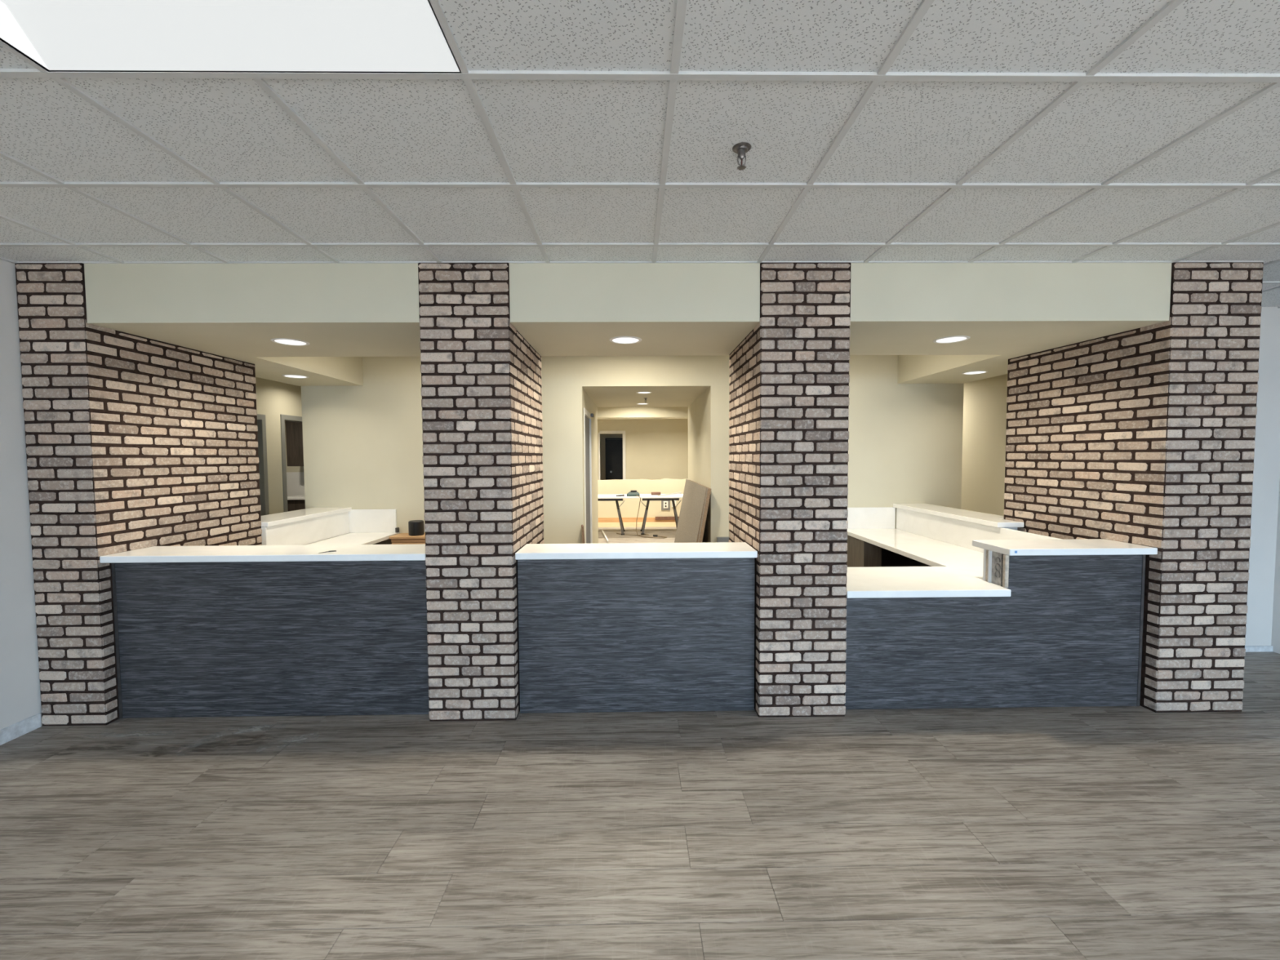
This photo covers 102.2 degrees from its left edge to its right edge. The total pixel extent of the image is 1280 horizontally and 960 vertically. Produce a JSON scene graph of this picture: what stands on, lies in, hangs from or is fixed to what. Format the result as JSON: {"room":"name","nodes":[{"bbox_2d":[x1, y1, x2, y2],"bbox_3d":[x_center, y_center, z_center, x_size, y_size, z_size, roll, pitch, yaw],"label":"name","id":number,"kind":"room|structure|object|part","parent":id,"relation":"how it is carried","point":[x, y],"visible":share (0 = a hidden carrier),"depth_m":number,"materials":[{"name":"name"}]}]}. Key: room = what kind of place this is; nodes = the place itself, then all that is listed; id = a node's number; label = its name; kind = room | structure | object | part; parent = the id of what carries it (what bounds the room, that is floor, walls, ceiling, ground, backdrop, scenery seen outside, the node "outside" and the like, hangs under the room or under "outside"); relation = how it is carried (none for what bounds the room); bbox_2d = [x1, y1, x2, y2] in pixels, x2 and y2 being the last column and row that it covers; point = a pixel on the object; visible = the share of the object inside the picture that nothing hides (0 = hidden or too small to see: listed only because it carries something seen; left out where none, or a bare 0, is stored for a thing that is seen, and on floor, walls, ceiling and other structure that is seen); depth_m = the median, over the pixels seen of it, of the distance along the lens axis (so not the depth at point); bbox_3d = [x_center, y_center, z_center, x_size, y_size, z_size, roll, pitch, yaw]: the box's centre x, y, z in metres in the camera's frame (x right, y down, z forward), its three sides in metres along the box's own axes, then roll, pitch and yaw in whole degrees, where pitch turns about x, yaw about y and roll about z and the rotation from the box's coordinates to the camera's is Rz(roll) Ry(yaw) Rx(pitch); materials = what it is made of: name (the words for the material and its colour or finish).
{"room":"reception lobby","nodes":[
{"label":"reception lobby","id":0,"kind":"room"},
{"bbox_2d":[0,259,42,729],"bbox_3d":[-3.586,0.152,-0.700,0.150,2.950,7.881,0,3,-1],"label":"wall","id":1,"kind":"structure","parent":0,"point":[20,681],"depth_m":2.93,"materials":[{"name":"grey paint"}]},
{"bbox_2d":[0,713,41,745],"bbox_3d":[-3.496,1.579,-0.760,0.009,0.104,7.629,0,3,-1],"label":"baseboard","id":2,"kind":"structure","parent":1,"relation":"attached to","point":[9,733],"depth_m":2.95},
{"bbox_2d":[14,262,262,725],"bbox_3d":[-3.370,0.080,3.665,0.381,2.696,1.344,0,3,-1],"label":"brick wall","id":3,"kind":"structure","parent":0,"point":[133,442],"depth_m":3.06,"materials":[{"name":"beige brick"}]},
{"bbox_2d":[255,377,302,514],"bbox_3d":[-4.653,-0.181,6.789,0.130,2.950,4.700,0,3,-1],"label":"wall","id":4,"kind":"structure","parent":0,"point":[274,399],"depth_m":6.49,"materials":[{"name":"beige paint"}]},
{"bbox_2d":[257,413,269,515],"bbox_3d":[-4.637,0.282,5.839,0.152,2.110,1.020,0,3,-1],"label":"door","id":5,"kind":"structure","parent":4,"relation":"in","point":[261,422],"depth_m":6.28,"materials":[{"name":"metal"}]},
{"bbox_2d":[280,414,302,511],"bbox_3d":[-4.654,0.209,7.127,0.152,2.140,1.000,0,3,-1],"label":"door","id":6,"kind":"structure","parent":4,"relation":"in","point":[283,418],"depth_m":6.64,"materials":[{"name":"grey wood"}]},
{"bbox_2d":[284,421,303,471],"bbox_3d":[-6.429,-0.263,8.799,3.370,2.950,0.130,0,3,-1],"label":"wall","id":7,"kind":"structure","parent":0,"point":[289,468],"depth_m":8.74,"materials":[{"name":"beige paint"}]},
{"bbox_2d":[285,421,303,466],"bbox_3d":[-5.283,-0.608,8.563,0.940,0.751,0.340,0,3,-1],"label":"upper cabinet","id":8,"kind":"object","parent":7,"relation":"attached to","point":[294,430],"visible":0.17,"depth_m":8.39,"materials":[{"name":"brown wood"}]},
{"bbox_2d":[286,471,304,496],"bbox_3d":[-5.629,0.538,8.773,1.760,1.345,0.015,0,3,-1],"label":"wall panel","id":9,"kind":"object","parent":7,"relation":"attached to","point":[295,480],"visible":0.02,"depth_m":8.74,"materials":[{"name":"white laminate"}]},
{"bbox_2d":[226,356,363,386],"bbox_3d":[-3.339,-1.278,4.769,0.700,0.590,1.610,0,3,-1],"label":"soffit","id":10,"kind":"structure","parent":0,"point":[320,371],"depth_m":4.94,"materials":[{"name":"beige paint"}]},
{"bbox_2d":[281,374,308,377],"bbox_3d":[-3.287,-0.988,4.925,0.220,0.004,0.220,0,3,-1],"label":"recessed light","id":11,"kind":"object","parent":10,"relation":"attached to","point":[285,375],"visible":1,"depth_m":4.92,"materials":[{"name":"white plastic"}]},
{"bbox_2d":[261,526,347,545],"bbox_3d":[-3.272,0.868,5.024,0.175,0.999,1.295,0,3,-1],"label":"wall","id":12,"kind":"structure","parent":0,"point":[262,527],"depth_m":4.36,"materials":[{"name":"white laminate"}]},
{"bbox_2d":[260,506,351,526],"bbox_3d":[-3.354,0.348,4.999,0.415,0.040,1.295,0,3,-1],"label":"ledge","id":13,"kind":"object","parent":12,"relation":"on","point":[279,518],"visible":0.76,"depth_m":4.93,"materials":[{"name":"white stone"}]},
{"bbox_2d":[263,511,349,545],"bbox_3d":[-3.174,0.487,4.996,0.018,0.236,1.272,0,3,-1],"label":"backsplash","id":14,"kind":"structure","parent":12,"relation":"attached to","point":[303,532],"depth_m":4.92,"materials":[{"name":"white stone"}]},
{"bbox_2d":[417,262,544,721],"bbox_3d":[-1.017,0.073,3.553,0.524,2.696,1.060,0,3,-1],"label":"brick pillar","id":15,"kind":"structure","parent":0,"point":[481,388],"depth_m":3.04,"materials":[{"name":"beige brick"}]},
{"bbox_2d":[582,388,597,543],"bbox_3d":[-0.719,-0.206,6.859,0.150,2.950,2.100,0,3,-1],"label":"wall","id":16,"kind":"structure","parent":0,"point":[588,404],"depth_m":7.25,"materials":[{"name":"beige paint"}]},
{"bbox_2d":[583,407,593,543],"bbox_3d":[-0.687,0.226,6.328,0.195,2.135,0.940,0,3,-1],"label":"door","id":17,"kind":"structure","parent":16,"relation":"in","point":[587,415],"depth_m":6.45,"materials":[{"name":"grey"}]},
{"bbox_2d":[600,434,622,479],"bbox_3d":[-0.196,-0.583,15.113,6.400,2.950,0.150,0,3,-1],"label":"wall","id":18,"kind":"structure","parent":0,"point":[602,451],"depth_m":15.01,"materials":[{"name":"beige paint"}]},
{"bbox_2d":[604,438,622,479],"bbox_3d":[-0.520,-0.158,14.998,0.965,2.115,0.110,0,3,-1],"label":"door","id":19,"kind":"structure","parent":18,"relation":"in","point":[614,448],"depth_m":14.99,"materials":[{"name":"black paint"}]},
{"bbox_2d":[84,262,1171,356],"bbox_3d":[0.048,-1.239,3.501,7.200,0.590,1.016,0,3,-1],"label":"soffit","id":20,"kind":"structure","parent":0,"point":[559,308],"depth_m":3.02,"materials":[{"name":"beige paint"}]},
{"bbox_2d":[270,337,310,346],"bbox_3d":[-2.351,-0.927,3.472,0.220,0.004,0.220,0,3,-1],"label":"recessed light","id":21,"kind":"object","parent":20,"relation":"attached to","point":[279,340],"visible":1,"depth_m":3.46,"materials":[{"name":"white plastic"}]},
{"bbox_2d":[608,336,641,343],"bbox_3d":[-0.097,-0.939,3.471,0.220,0.004,0.220,0,3,-1],"label":"recessed light","id":22,"kind":"object","parent":20,"relation":"attached to","point":[620,340],"visible":1,"depth_m":3.47,"materials":[{"name":"white plastic"}]},
{"bbox_2d":[933,335,970,343],"bbox_3d":[2.115,-0.953,3.506,0.220,0.004,0.220,0,3,-1],"label":"recessed light","id":23,"kind":"object","parent":20,"relation":"attached to","point":[957,338],"visible":1,"depth_m":3.50,"materials":[{"name":"white plastic"}]},
{"bbox_2d":[301,355,964,543],"bbox_3d":[-0.049,-0.159,5.744,7.230,2.950,0.150,0,3,-1],"label":"wall","id":24,"kind":"structure","parent":0,"point":[362,445],"depth_m":5.65,"materials":[{"name":"beige paint"}]},
{"bbox_2d":[348,509,396,533],"bbox_3d":[-2.926,0.448,5.647,0.517,0.254,0.021,0,3,-1],"label":"backsplash","id":25,"kind":"structure","parent":24,"relation":"attached to","point":[360,520],"depth_m":5.64,"materials":[{"name":"white stone"}]},
{"bbox_2d":[716,537,728,542],"bbox_3d":[0.918,0.722,5.694,0.137,0.183,0.051,0,3,-1],"label":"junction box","id":26,"kind":"object","parent":24,"relation":"attached to","point":[718,539],"visible":0.26,"depth_m":5.67,"materials":[{"name":"grey metal"}]},
{"bbox_2d":[847,506,895,528],"bbox_3d":[2.527,0.422,5.717,0.595,0.238,0.021,0,3,-1],"label":"backsplash","id":27,"kind":"structure","parent":24,"relation":"attached to","point":[871,517],"depth_m":5.71,"materials":[{"name":"white stone"}]},
{"bbox_2d":[0,521,1279,959],"bbox_3d":[-1.166,1.368,5.853,14.200,0.101,20.800,0,3,-1],"label":"floor","id":28,"kind":"structure","parent":0,"point":[1091,833],"depth_m":2.15,"materials":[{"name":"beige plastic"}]},
{"bbox_2d":[111,560,429,718],"bbox_3d":[-2.223,0.960,3.196,1.895,0.968,0.134,0,3,-1],"label":"reception counter","id":29,"kind":"object","parent":28,"relation":"on","point":[325,637],"depth_m":3.13,"materials":[{"name":"grey laminate"}]},
{"bbox_3d":[-3.161,0.967,3.129,0.017,0.965,0.024,0,3,-1],"label":"edge trim","id":30,"kind":"part","parent":29,"relation":"part of","materials":[{"name":"metal"}]},
{"bbox_2d":[99,544,426,563],"bbox_3d":[-2.228,0.455,3.217,1.907,0.040,0.347,0,3,-1],"label":"countertop","id":31,"kind":"structure","parent":29,"relation":"on","point":[219,553],"depth_m":3.08,"materials":[{"name":"white stone"}]},
{"bbox_2d":[318,550,336,553],"bbox_3d":[-1.893,0.434,3.126,0.101,0.007,0.024,-3,4,-44],"label":"scrap","id":32,"kind":"object","parent":31,"relation":"on","point":[331,550],"visible":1,"depth_m":3.13,"materials":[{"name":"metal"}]},
{"bbox_2d":[287,499,305,511],"bbox_3d":[-5.204,0.758,8.487,0.800,0.925,0.578,0,3,-1],"label":"base cabinet","id":33,"kind":"object","parent":28,"relation":"on","point":[292,504],"visible":0.02,"depth_m":8.18,"materials":[{"name":"brown wood"}]},
{"bbox_2d":[287,494,305,499],"bbox_3d":[-5.242,0.277,8.449,0.890,0.040,0.610,0,3,-1],"label":"countertop","id":34,"kind":"structure","parent":33,"relation":"on","point":[300,496],"depth_m":8.14,"materials":[{"name":"white stone"}]},
{"bbox_2d":[263,509,399,545],"bbox_3d":[-2.904,0.865,4.841,0.550,1.016,1.669,0,3,-1],"label":"countertop","id":35,"kind":"structure","parent":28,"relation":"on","point":[362,526],"depth_m":5.29,"materials":[{"name":"white stone"}]},
{"bbox_3d":[-2.910,0.978,5.588,0.490,0.723,0.050,0,3,-1],"label":"panel","id":36,"kind":"part","parent":35,"relation":"part of","materials":[{"name":"brown wood"}]},
{"bbox_2d":[389,533,425,544],"bbox_3d":[-2.120,0.961,5.556,1.010,0.752,0.267,0,3,-1],"label":"base cabinet","id":37,"kind":"object","parent":28,"relation":"on","point":[401,538],"visible":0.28,"depth_m":5.43,"materials":[{"name":"brown wood"}]},
{"bbox_3d":[-2.121,0.633,5.442,0.990,0.038,0.020,0,3,-1],"label":"rail","id":38,"kind":"part","parent":37,"relation":"part of","materials":[{"name":"brown wood"}]},
{"bbox_3d":[-2.120,0.761,5.428,0.970,0.202,0.020,0,3,-1],"label":"drawer","id":39,"kind":"part","parent":37,"relation":"part of","materials":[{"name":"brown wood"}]},
{"bbox_2d":[408,520,424,535],"bbox_3d":[-2.392,0.510,5.518,0.153,0.154,0.153,0,3,-1],"label":"speaker","id":40,"kind":"object","parent":37,"relation":"on","point":[415,527],"visible":1,"depth_m":5.46},
{"bbox_2d":[581,524,584,543],"bbox_3d":[-0.601,0.907,5.647,0.068,0.835,0.105,0,3,-1],"label":"board","id":41,"kind":"object","parent":28,"relation":"on","point":[582,526],"visible":0.36,"depth_m":5.58,"materials":[{"name":"brown wood"}]},
{"bbox_2d":[601,529,608,542],"bbox_3d":[-0.687,1.111,10.102,0.022,0.070,1.413,-1,3,-8],"label":"batten","id":42,"kind":"object","parent":28,"relation":"on","point":[602,531],"visible":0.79,"depth_m":10.02,"materials":[{"name":"white wood"}]},
{"bbox_2d":[598,498,625,534],"bbox_3d":[-0.731,0.731,10.655,0.854,0.735,0.560,0,3,-1],"label":"sawhorse","id":43,"kind":"object","parent":28,"relation":"on","point":[616,500],"visible":0.45,"depth_m":10.59,"materials":[{"name":"metal"}]},
{"bbox_3d":[-0.414,0.750,10.520,0.054,0.683,0.302,-2,3,-31],"label":"leg","id":44,"kind":"part","parent":43,"relation":"part of","materials":[{"name":"metal"}]},
{"bbox_2d":[597,493,683,498],"bbox_3d":[-0.111,0.340,10.831,2.550,0.022,0.890,0,3,-1],"label":"sheet","id":45,"kind":"object","parent":43,"relation":"on","point":[642,495],"visible":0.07,"depth_m":10.56,"materials":[{"name":"white laminate"}]},
{"bbox_2d":[626,490,639,496],"bbox_3d":[-0.140,0.275,10.723,0.270,0.118,0.200,0,3,-1],"label":"charger","id":46,"kind":"object","parent":45,"relation":"on","point":[632,493],"visible":0.99,"depth_m":10.63,"materials":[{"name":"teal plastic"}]},
{"bbox_2d":[616,495,666,538],"bbox_3d":[0.064,0.719,10.309,1.130,0.782,0.356,2,3,40],"label":"extension cord","id":47,"kind":"object","parent":45,"relation":"hanging from","point":[636,495],"visible":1,"depth_m":10.31,"materials":[{"name":"beige rubber"}]},
{"bbox_2d":[651,492,660,494],"bbox_3d":[0.341,0.289,11.030,0.200,0.058,0.100,0,3,-1],"label":"wood block","id":48,"kind":"object","parent":45,"relation":"on","point":[652,493],"visible":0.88,"depth_m":10.98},
{"bbox_2d":[657,492,681,496],"bbox_3d":[0.624,0.300,10.834,0.658,0.065,0.013,-2,3,-38],"label":"lath","id":49,"kind":"object","parent":45,"relation":"on","point":[676,492],"visible":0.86,"depth_m":10.83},
{"bbox_2d":[517,557,755,713],"bbox_3d":[-0.019,0.947,3.226,1.444,0.968,0.130,0,3,-1],"label":"reception counter","id":50,"kind":"object","parent":28,"relation":"on","point":[630,634],"depth_m":3.16,"materials":[{"name":"grey laminate"}]},
{"bbox_2d":[515,542,757,559],"bbox_3d":[-0.022,0.442,3.235,1.443,0.040,0.327,0,3,-1],"label":"countertop","id":51,"kind":"structure","parent":50,"relation":"on","point":[715,549],"depth_m":3.11,"materials":[{"name":"white stone"}]},
{"bbox_2d":[640,497,680,534],"bbox_3d":[0.428,0.724,10.670,0.854,0.735,0.560,0,3,-1],"label":"sawhorse","id":52,"kind":"object","parent":28,"relation":"on","point":[648,500],"visible":0.64,"depth_m":10.60,"materials":[{"name":"metal"}]},
{"bbox_3d":[0.115,0.747,10.527,0.176,0.683,0.248,0,3,-1],"label":"leg","id":53,"kind":"part","parent":52,"relation":"part of","materials":[{"name":"metal"}]},
{"bbox_3d":[0.745,0.743,10.535,0.054,0.683,0.302,-2,3,-31],"label":"leg","id":54,"kind":"part","parent":52,"relation":"part of","materials":[{"name":"metal"}]},
{"bbox_2d":[674,479,707,542],"bbox_3d":[0.609,0.651,6.735,0.252,1.235,2.180,0,3,-1],"label":"leaning board","id":55,"kind":"object","parent":28,"relation":"on","point":[691,513],"visible":0.57,"depth_m":6.54,"materials":[{"name":"beige wood"}]},
{"bbox_2d":[690,480,711,542],"bbox_3d":[0.634,0.655,6.665,0.249,1.232,2.160,0,3,-1],"label":"leaning board","id":56,"kind":"object","parent":28,"relation":"on","point":[708,490],"visible":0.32,"depth_m":5.58,"materials":[{"name":"brown wood"}]},
{"bbox_2d":[846,535,931,567],"bbox_3d":[2.575,0.998,4.554,0.594,0.718,2.340,0,3,-1],"label":"support","id":57,"kind":"object","parent":28,"relation":"on","point":[860,553],"visible":0.02,"depth_m":5.37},
{"bbox_3d":[2.276,0.958,5.469,0.020,0.718,0.420,0,3,-1],"label":"panel","id":58,"kind":"part","parent":57,"relation":"part of","materials":[{"name":"brown wood"}]},
{"bbox_3d":[2.359,0.967,5.250,0.180,0.718,0.020,0,3,-1],"label":"panel","id":59,"kind":"part","parent":57,"relation":"part of","materials":[{"name":"brown wood"}]},
{"bbox_3d":[2.632,0.959,5.399,0.370,0.718,0.030,0,3,-1],"label":"panel","id":60,"kind":"part","parent":57,"relation":"part of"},
{"bbox_3d":[2.850,0.996,4.557,0.044,0.718,2.340,0,3,-1],"label":"panel","id":61,"kind":"part","parent":57,"relation":"part of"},
{"bbox_2d":[846,506,1062,598],"bbox_3d":[2.052,0.506,4.413,1.650,0.281,2.621,0,3,-1],"label":"countertop","id":62,"kind":"structure","parent":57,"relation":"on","point":[943,544],"depth_m":4.13,"materials":[{"name":"white stone"}]},
{"bbox_2d":[844,548,1146,709],"bbox_3d":[2.173,0.933,3.263,1.882,0.968,0.207,0,3,-1],"label":"reception counter","id":63,"kind":"object","parent":28,"relation":"on","point":[1068,632],"depth_m":3.19,"materials":[{"name":"grey laminate"}]},
{"bbox_3d":[2.242,0.552,3.232,0.011,0.206,0.142,0,3,-1],"label":"panel","id":64,"kind":"part","parent":63,"relation":"part of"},
{"bbox_2d":[972,538,1157,555],"bbox_3d":[2.670,0.425,3.279,0.902,0.040,0.348,0,3,-1],"label":"countertop","id":65,"kind":"structure","parent":63,"relation":"on","point":[1077,546],"depth_m":3.16,"materials":[{"name":"white stone"}]},
{"bbox_3d":[3.107,0.929,3.209,0.016,0.965,0.024,0,3,-1],"label":"edge trim","id":66,"kind":"part","parent":63,"relation":"part of","materials":[{"name":"metal"}]},
{"bbox_2d":[0,0,1279,307],"bbox_3d":[0.773,-1.123,-0.351,8.590,0.032,8.580,0,3,-1],"label":"ceiling","id":67,"kind":"structure","parent":0,"point":[566,131],"depth_m":1.86,"materials":[{"name":"tile"}]},
{"bbox_2d":[0,0,460,73],"bbox_3d":[-1.110,-1.231,1.196,1.189,0.124,0.604,0,3,-1],"label":"ceiling light","id":68,"kind":"object","parent":67,"relation":"attached to","point":[364,36],"visible":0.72,"depth_m":1.42,"materials":[{"name":"white plastic"}]},
{"bbox_2d":[0,0,48,69],"bbox_3d":[-1.684,-1.207,1.190,0.033,0.075,0.596,0,3,-1],"label":"diffuser","id":69,"kind":"object","parent":68,"relation":"attached to","point":[14,29],"depth_m":1.40,"materials":[{"name":"grey plastic"}]},
{"bbox_2d":[0,0,430,6],"bbox_3d":[-1.098,-1.248,1.196,1.140,0.001,0.340,0,3,-1],"label":"diffuser","id":70,"kind":"object","parent":68,"relation":"attached to","point":[173,2],"depth_m":1.36,"materials":[{"name":"white plastic"}]},
{"bbox_2d":[732,142,751,170],"bbox_3d":[0.373,-1.180,1.891,0.068,0.072,0.068,0,3,-1],"label":"sprinkler head","id":71,"kind":"object","parent":67,"relation":"attached to","point":[741,148],"visible":1,"depth_m":1.88},
{"bbox_2d":[597,418,688,479],"bbox_3d":[-0.176,-0.512,13.550,6.400,2.950,0.120,0,3,-1],"label":"wall","id":72,"kind":"structure","parent":0,"point":[656,449],"depth_m":13.48,"materials":[{"name":"beige paint"}]},
{"bbox_2d":[598,431,626,479],"bbox_3d":[-0.726,-0.159,13.553,0.705,2.250,0.170,0,3,-1],"label":"door","id":73,"kind":"structure","parent":72,"relation":"in","point":[623,433],"depth_m":13.45,"materials":[{"name":"white wood"}]},
{"bbox_2d":[597,478,688,517],"bbox_3d":[-0.156,0.489,12.494,6.400,1.044,0.120,0,3,-1],"label":"wall","id":74,"kind":"structure","parent":0,"point":[629,508],"depth_m":12.43,"materials":[{"name":"beige paint"}]},
{"bbox_2d":[598,517,675,522],"bbox_3d":[-0.153,0.959,12.443,6.400,0.110,0.025,0,3,-1],"label":"baseboard","id":75,"kind":"structure","parent":74,"relation":"attached to","point":[600,519],"depth_m":12.43,"materials":[{"name":"brown wood"}]},
{"bbox_2d":[661,500,670,510],"bbox_3d":[0.619,0.609,12.436,0.197,0.218,0.027,0,3,-1],"label":"outlet","id":76,"kind":"object","parent":74,"relation":"attached to","point":[665,504],"visible":0.98,"depth_m":12.42,"materials":[{"name":"white plastic"}]},
{"bbox_3d":[0.620,0.595,12.431,0.110,0.170,0.012,0,3,-1],"label":"plate","id":77,"kind":"part","parent":76,"relation":"part of","materials":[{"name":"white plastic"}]},
{"bbox_2d":[655,516,679,519],"bbox_3d":[0.807,0.920,12.423,0.880,0.080,0.035,0,3,-1],"label":"trim","id":78,"kind":"structure","parent":74,"relation":"attached to","point":[656,517],"depth_m":12.40,"materials":[{"name":"brown wood"}]},
{"bbox_2d":[596,405,688,543],"bbox_3d":[-0.103,-0.260,7.976,6.400,2.950,0.120,0,3,-1],"label":"door frame","id":79,"kind":"structure","parent":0,"point":[668,406],"depth_m":7.96,"materials":[{"name":"beige paint"}]},
{"bbox_2d":[583,387,708,406],"bbox_3d":[0.055,-1.139,6.827,1.408,0.120,2.100,0,3,-1],"label":"ceiling","id":80,"kind":"structure","parent":0,"point":[601,397],"depth_m":6.59,"materials":[{"name":"beige paint"}]},
{"bbox_2d":[636,391,652,393],"bbox_3d":[0.050,-1.047,6.183,0.190,0.004,0.190,0,3,-1],"label":"recessed light","id":81,"kind":"object","parent":80,"relation":"in","point":[637,392],"visible":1,"depth_m":6.16,"materials":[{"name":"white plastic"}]},
{"bbox_2d":[688,388,708,542],"bbox_3d":[0.839,-0.215,6.879,0.150,2.950,2.100,0,3,-1],"label":"wall","id":82,"kind":"structure","parent":0,"point":[699,408],"depth_m":6.58,"materials":[{"name":"beige paint"}]},
{"bbox_2d":[728,262,851,717],"bbox_3d":[0.964,0.062,3.546,0.532,2.696,0.994,0,3,-1],"label":"brick pillar","id":83,"kind":"structure","parent":0,"point":[789,376],"depth_m":3.06,"materials":[{"name":"beige brick"}]},
{"bbox_2d":[897,355,1023,383],"bbox_3d":[3.204,-1.318,4.853,0.733,0.590,1.610,0,3,-1],"label":"soffit","id":84,"kind":"structure","parent":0,"point":[912,369],"depth_m":5.03,"materials":[{"name":"beige paint"}]},
{"bbox_2d":[961,370,988,374],"bbox_3d":[3.196,-1.023,4.924,0.220,0.004,0.220,0,3,-1],"label":"recessed light","id":85,"kind":"object","parent":84,"relation":"attached to","point":[975,372],"visible":1,"depth_m":4.92,"materials":[{"name":"white plastic"}]},
{"bbox_2d":[960,373,1007,515],"bbox_3d":[4.273,-0.227,6.718,0.120,2.950,5.070,0,3,-1],"label":"wall","id":86,"kind":"structure","parent":0,"point":[984,400],"depth_m":6.32,"materials":[{"name":"beige paint"}]},
{"bbox_2d":[1003,527,1017,530],"bbox_3d":[2.943,0.837,4.954,0.149,0.999,1.594,0,3,-1],"label":"wall","id":87,"kind":"structure","parent":0,"point":[1012,528],"depth_m":4.14,"materials":[{"name":"white laminate"}]},
{"bbox_2d":[893,503,1023,527],"bbox_3d":[2.995,0.318,4.903,0.360,0.040,1.649,0,3,-1],"label":"ledge","id":88,"kind":"object","parent":87,"relation":"on","point":[988,519],"visible":0.93,"depth_m":4.68,"materials":[{"name":"white stone"}]},
{"bbox_2d":[896,507,1062,552],"bbox_3d":[2.860,0.475,4.537,0.020,0.236,2.346,0,3,-1],"label":"backsplash","id":89,"kind":"structure","parent":87,"relation":"attached to","point":[953,531],"depth_m":4.68,"materials":[{"name":"white stone"}]},
{"bbox_2d":[1003,262,1263,712],"bbox_3d":[3.351,0.042,3.692,0.628,2.696,1.232,0,3,-1],"label":"brick wall","id":90,"kind":"structure","parent":0,"point":[1144,436],"depth_m":3.13,"materials":[{"name":"beige brick"}]},
{"bbox_2d":[1244,306,1279,645],"bbox_3d":[4.397,-0.110,4.112,1.540,2.950,0.150,0,3,-1],"label":"wall","id":91,"kind":"structure","parent":0,"point":[1266,472],"depth_m":4.05,"materials":[{"name":"grey paint"}]},
{"bbox_2d":[1244,645,1272,652],"bbox_3d":[4.351,1.345,4.096,1.350,0.045,0.012,0,3,-1],"label":"baseboard","id":92,"kind":"structure","parent":91,"relation":"attached to","point":[1248,648],"depth_m":4.10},
{"bbox_2d":[1271,478,1279,653],"bbox_3d":[5.148,0.080,-0.165,0.150,2.950,8.730,0,3,-1],"label":"wall","id":93,"kind":"structure","parent":0,"point":[1275,641],"depth_m":4.07,"materials":[{"name":"grey paint"}]},
{"bbox_3d":[-0.158,-1.788,11.550,6.400,0.120,7.160,0,3,-1],"label":"ceiling","id":94,"kind":"structure","parent":0,"visible":0},
{"bbox_2d":[596,406,688,419],"bbox_3d":[-0.138,-1.440,10.144,6.400,0.449,0.440,0,3,-1],"label":"soffit","id":95,"kind":"object","parent":94,"relation":"attached to","point":[655,412],"depth_m":9.94,"materials":[{"name":"beige paint"}]}
]}

